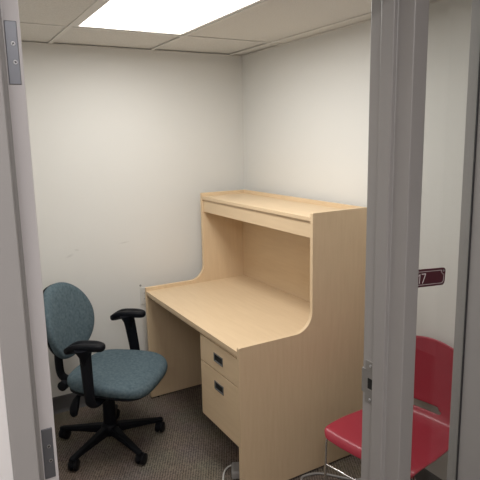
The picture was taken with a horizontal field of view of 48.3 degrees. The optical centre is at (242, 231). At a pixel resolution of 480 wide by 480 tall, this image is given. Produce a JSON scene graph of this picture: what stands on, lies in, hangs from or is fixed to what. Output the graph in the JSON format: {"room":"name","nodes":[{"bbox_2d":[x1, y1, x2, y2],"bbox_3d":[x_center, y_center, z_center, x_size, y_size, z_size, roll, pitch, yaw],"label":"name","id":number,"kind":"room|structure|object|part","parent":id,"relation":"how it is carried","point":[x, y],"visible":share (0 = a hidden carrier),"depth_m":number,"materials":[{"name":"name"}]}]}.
{"room":"small office","nodes":[
{"label":"small office","id":0,"kind":"room"},
{"bbox_2d":[0,354,12,479],"bbox_3d":[-0.186,0.274,1.121,5.700,2.520,0.118,-7,11,-29],"label":"wall","id":1,"kind":"structure","parent":0,"point":[6,472],"depth_m":0.94,"materials":[{"name":"white paint"}]},
{"bbox_2d":[0,0,428,479],"bbox_3d":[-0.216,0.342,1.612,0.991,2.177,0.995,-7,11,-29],"label":"door frame","id":2,"kind":"structure","parent":1,"relation":"in","point":[399,28],"depth_m":1.30,"materials":[{"name":"grey paint"}]},
{"bbox_3d":[0.363,0.428,1.524,0.012,0.128,0.055,-7,11,-29],"label":"strike plate","id":3,"kind":"part","parent":2,"relation":"part of","materials":[{"name":"silver metal"}]},
{"bbox_2d":[447,0,479,479],"bbox_3d":[0.590,0.282,1.573,0.387,2.077,0.148,-7,11,-29],"label":"window frame","id":4,"kind":"structure","parent":1,"relation":"in","point":[464,429],"depth_m":1.66,"materials":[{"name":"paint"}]},
{"bbox_2d":[418,267,445,287],"bbox_3d":[0.512,0.136,1.542,0.216,0.067,0.005,-7,11,-29],"label":"room sign","id":5,"kind":"object","parent":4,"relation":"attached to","point":[432,276],"visible":0.6,"depth_m":1.56,"materials":[{"name":"red plastic"}]},
{"bbox_2d":[21,41,243,397],"bbox_3d":[-0.833,-0.122,3.439,2.100,2.516,0.100,-7,11,-29],"label":"wall","id":6,"kind":"structure","parent":0,"point":[125,144],"depth_m":3.41,"materials":[{"name":"white paint"}]},
{"bbox_2d":[52,393,86,413],"bbox_3d":[-0.783,1.052,3.596,1.900,0.108,0.014,-7,11,-29],"label":"baseboard","id":7,"kind":"structure","parent":6,"relation":"attached to","point":[62,403],"depth_m":3.40,"materials":[{"name":"plastic"}]},
{"bbox_2d":[140,287,145,304],"bbox_3d":[-0.646,0.429,3.575,0.070,0.116,0.008,-7,11,-29],"label":"wall outlet","id":8,"kind":"object","parent":6,"relation":"attached to","point":[142,290],"visible":0.5,"depth_m":3.56,"materials":[{"name":"grey plastic"}]},
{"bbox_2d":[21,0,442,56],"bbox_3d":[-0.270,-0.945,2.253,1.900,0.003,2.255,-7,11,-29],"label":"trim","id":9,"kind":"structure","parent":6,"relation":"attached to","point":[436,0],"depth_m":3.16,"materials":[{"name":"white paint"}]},
{"bbox_2d":[54,384,360,479],"bbox_3d":[-0.194,1.515,1.397,5.700,0.060,4.700,-7,11,-29],"label":"floor","id":10,"kind":"structure","parent":0,"point":[191,446],"depth_m":2.99,"materials":[{"name":"carpet"}]},
{"bbox_2d":[43,282,167,470],"bbox_3d":[-0.756,0.749,2.964,0.628,0.921,0.664,1,10,12],"label":"swivel chair","id":11,"kind":"object","parent":10,"relation":"on","point":[104,377],"visible":0.98,"depth_m":2.91,"materials":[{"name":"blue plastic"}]},
{"bbox_3d":[-0.975,0.840,2.955,0.054,0.054,0.082,1,10,12],"label":"adjustment knob","id":12,"kind":"part","parent":11,"relation":"part of","materials":[{"name":"black plastic"}]},
{"bbox_3d":[-0.982,0.488,2.967,0.141,0.404,0.456,1,10,12],"label":"backrest","id":13,"kind":"part","parent":11,"relation":"part of","materials":[{"name":"teal fabric"}]},
{"bbox_3d":[-0.862,0.906,2.862,0.058,0.101,0.177,1,10,12],"label":"lever","id":14,"kind":"part","parent":11,"relation":"part of","materials":[{"name":"black plastic"}]},
{"bbox_3d":[-0.908,1.113,3.061,0.277,0.064,0.051,1,10,12],"label":"leg","id":15,"kind":"part","parent":11,"relation":"part of","materials":[{"name":"black plastic"}]},
{"bbox_3d":[-0.823,1.143,2.881,0.049,0.064,0.276,4,11,28],"label":"leg","id":16,"kind":"part","parent":11,"relation":"part of","materials":[{"name":"black plastic"}]},
{"bbox_3d":[-0.768,0.734,2.729,0.101,0.331,0.213,1,10,12],"label":"arm post","id":17,"kind":"part","parent":11,"relation":"part of","materials":[{"name":"black plastic"}]},
{"bbox_3d":[-0.680,0.782,2.953,0.475,0.103,0.507,1,10,12],"label":"seat","id":18,"kind":"part","parent":11,"relation":"part of","materials":[{"name":"teal fabric"}]},
{"bbox_3d":[-0.627,1.134,2.908,0.049,0.064,0.276,-11,14,-43],"label":"leg","id":19,"kind":"part","parent":11,"relation":"part of","materials":[{"name":"black plastic"}]},
{"bbox_3d":[-0.671,0.656,3.162,0.101,0.331,0.213,1,10,12],"label":"arm post","id":20,"kind":"part","parent":11,"relation":"part of","materials":[{"name":"black plastic"}]},
{"bbox_3d":[-0.593,1.100,3.100,0.276,0.064,0.049,-6,11,-26],"label":"leg","id":21,"kind":"part","parent":11,"relation":"part of","materials":[{"name":"black plastic"}]},
{"bbox_2d":[222,462,239,479],"bbox_3d":[-0.050,1.233,2.671,0.099,0.046,0.260,-1,10,-1],"label":"power adapter","id":22,"kind":"object","parent":10,"relation":"on","point":[234,466],"visible":0.94,"depth_m":2.71,"materials":[{"name":"grey plastic"}]},
{"bbox_2d":[145,189,366,479],"bbox_3d":[0.009,0.494,3.126,0.757,1.341,1.205,-7,12,-30],"label":"computer desk","id":23,"kind":"object","parent":10,"relation":"on","point":[270,327],"visible":0.98,"depth_m":2.74,"materials":[{"name":"brown wood"}]},
{"bbox_3d":[-0.290,0.406,3.629,0.757,1.331,0.021,-7,12,-30],"label":"panel","id":24,"kind":"part","parent":23,"relation":"part of","materials":[{"name":"brown wood"}]},
{"bbox_3d":[-0.116,0.628,2.624,0.007,0.044,0.093,-7,12,-30],"label":"drawer pull","id":25,"kind":"part","parent":23,"relation":"part of","materials":[{"name":"grey"}]},
{"bbox_3d":[-0.113,0.774,2.650,0.007,0.044,0.093,-7,12,-30],"label":"drawer pull","id":26,"kind":"part","parent":23,"relation":"part of","materials":[{"name":"grey"}]},
{"bbox_3d":[0.146,0.595,2.776,0.611,0.135,0.395,-7,12,-30],"label":"drawer","id":27,"kind":"part","parent":23,"relation":"part of","materials":[{"name":"brown wood"}]},
{"bbox_3d":[0.151,0.814,2.815,0.611,0.298,0.395,-7,12,-30],"label":"drawer","id":28,"kind":"part","parent":23,"relation":"part of","materials":[{"name":"brown wood"}]},
{"bbox_2d":[202,193,340,220],"bbox_3d":[0.168,-0.156,3.112,0.320,0.019,1.163,-7,12,-30],"label":"shelf","id":29,"kind":"object","parent":23,"relation":"attached to","point":[290,208],"depth_m":3.06,"materials":[{"name":"brown wood"}]},
{"bbox_3d":[0.313,0.379,3.287,0.018,1.100,1.163,-7,12,-30],"label":"panel","id":30,"kind":"part","parent":23,"relation":"part of","materials":[{"name":"brown wood"}]},
{"bbox_3d":[0.308,0.573,2.621,0.757,1.331,0.021,-7,12,-30],"label":"panel","id":31,"kind":"part","parent":23,"relation":"part of","materials":[{"name":"brown wood"}]},
{"bbox_3d":[0.314,-0.184,3.194,0.019,0.041,1.163,-7,12,-30],"label":"rail","id":32,"kind":"part","parent":23,"relation":"part of","materials":[{"name":"brown wood"}]},
{"bbox_2d":[300,472,360,479],"bbox_3d":[0.455,1.236,2.694,0.375,0.010,0.113,-3,10,-13],"label":"cord","id":33,"kind":"object","parent":10,"relation":"on","point":[314,473],"visible":0.77,"depth_m":2.71,"materials":[{"name":"grey plastic"}]},
{"bbox_2d":[324,335,453,479],"bbox_3d":[0.672,0.900,2.304,0.497,0.797,0.454,-10,13,-41],"label":"chair","id":34,"kind":"object","parent":10,"relation":"on","point":[433,357],"visible":0.5,"depth_m":2.34,"materials":[{"name":"red plastic"}]},
{"bbox_3d":[0.565,1.061,2.467,0.472,0.428,0.110,-10,13,-41],"label":"leg frame","id":35,"kind":"part","parent":34,"relation":"part of","materials":[{"name":"silver metal"}]},
{"bbox_3d":[0.511,1.043,2.182,0.011,0.010,0.432,-10,13,-41],"label":"cross rod","id":36,"kind":"part","parent":34,"relation":"part of","materials":[{"name":"silver metal"}]},
{"bbox_2d":[18,0,435,54],"bbox_3d":[-0.270,-0.965,2.250,1.920,0.042,2.275,-7,11,-29],"label":"ceiling","id":37,"kind":"structure","parent":0,"point":[265,24],"depth_m":2.70,"materials":[{"name":"tile"}]},
{"bbox_2d":[73,0,263,34],"bbox_3d":[-0.280,-0.985,2.239,0.584,0.080,1.193,-7,11,-29],"label":"ceiling light","id":38,"kind":"object","parent":37,"relation":"attached to","point":[173,17],"visible":0.86,"depth_m":2.42,"materials":[{"name":"white paint"}]},
{"bbox_2d":[242,0,471,479],"bbox_3d":[0.647,-0.048,2.862,0.100,2.516,2.372,-7,11,-29],"label":"wall","id":39,"kind":"structure","parent":0,"point":[306,101],"depth_m":2.78,"materials":[{"name":"white paint"}]},
{"bbox_2d":[410,468,441,479],"bbox_3d":[0.591,1.115,3.091,0.014,0.108,2.255,-7,11,-29],"label":"baseboard","id":40,"kind":"structure","parent":39,"relation":"attached to","point":[424,474],"depth_m":2.58,"materials":[{"name":"plastic"}]}
]}

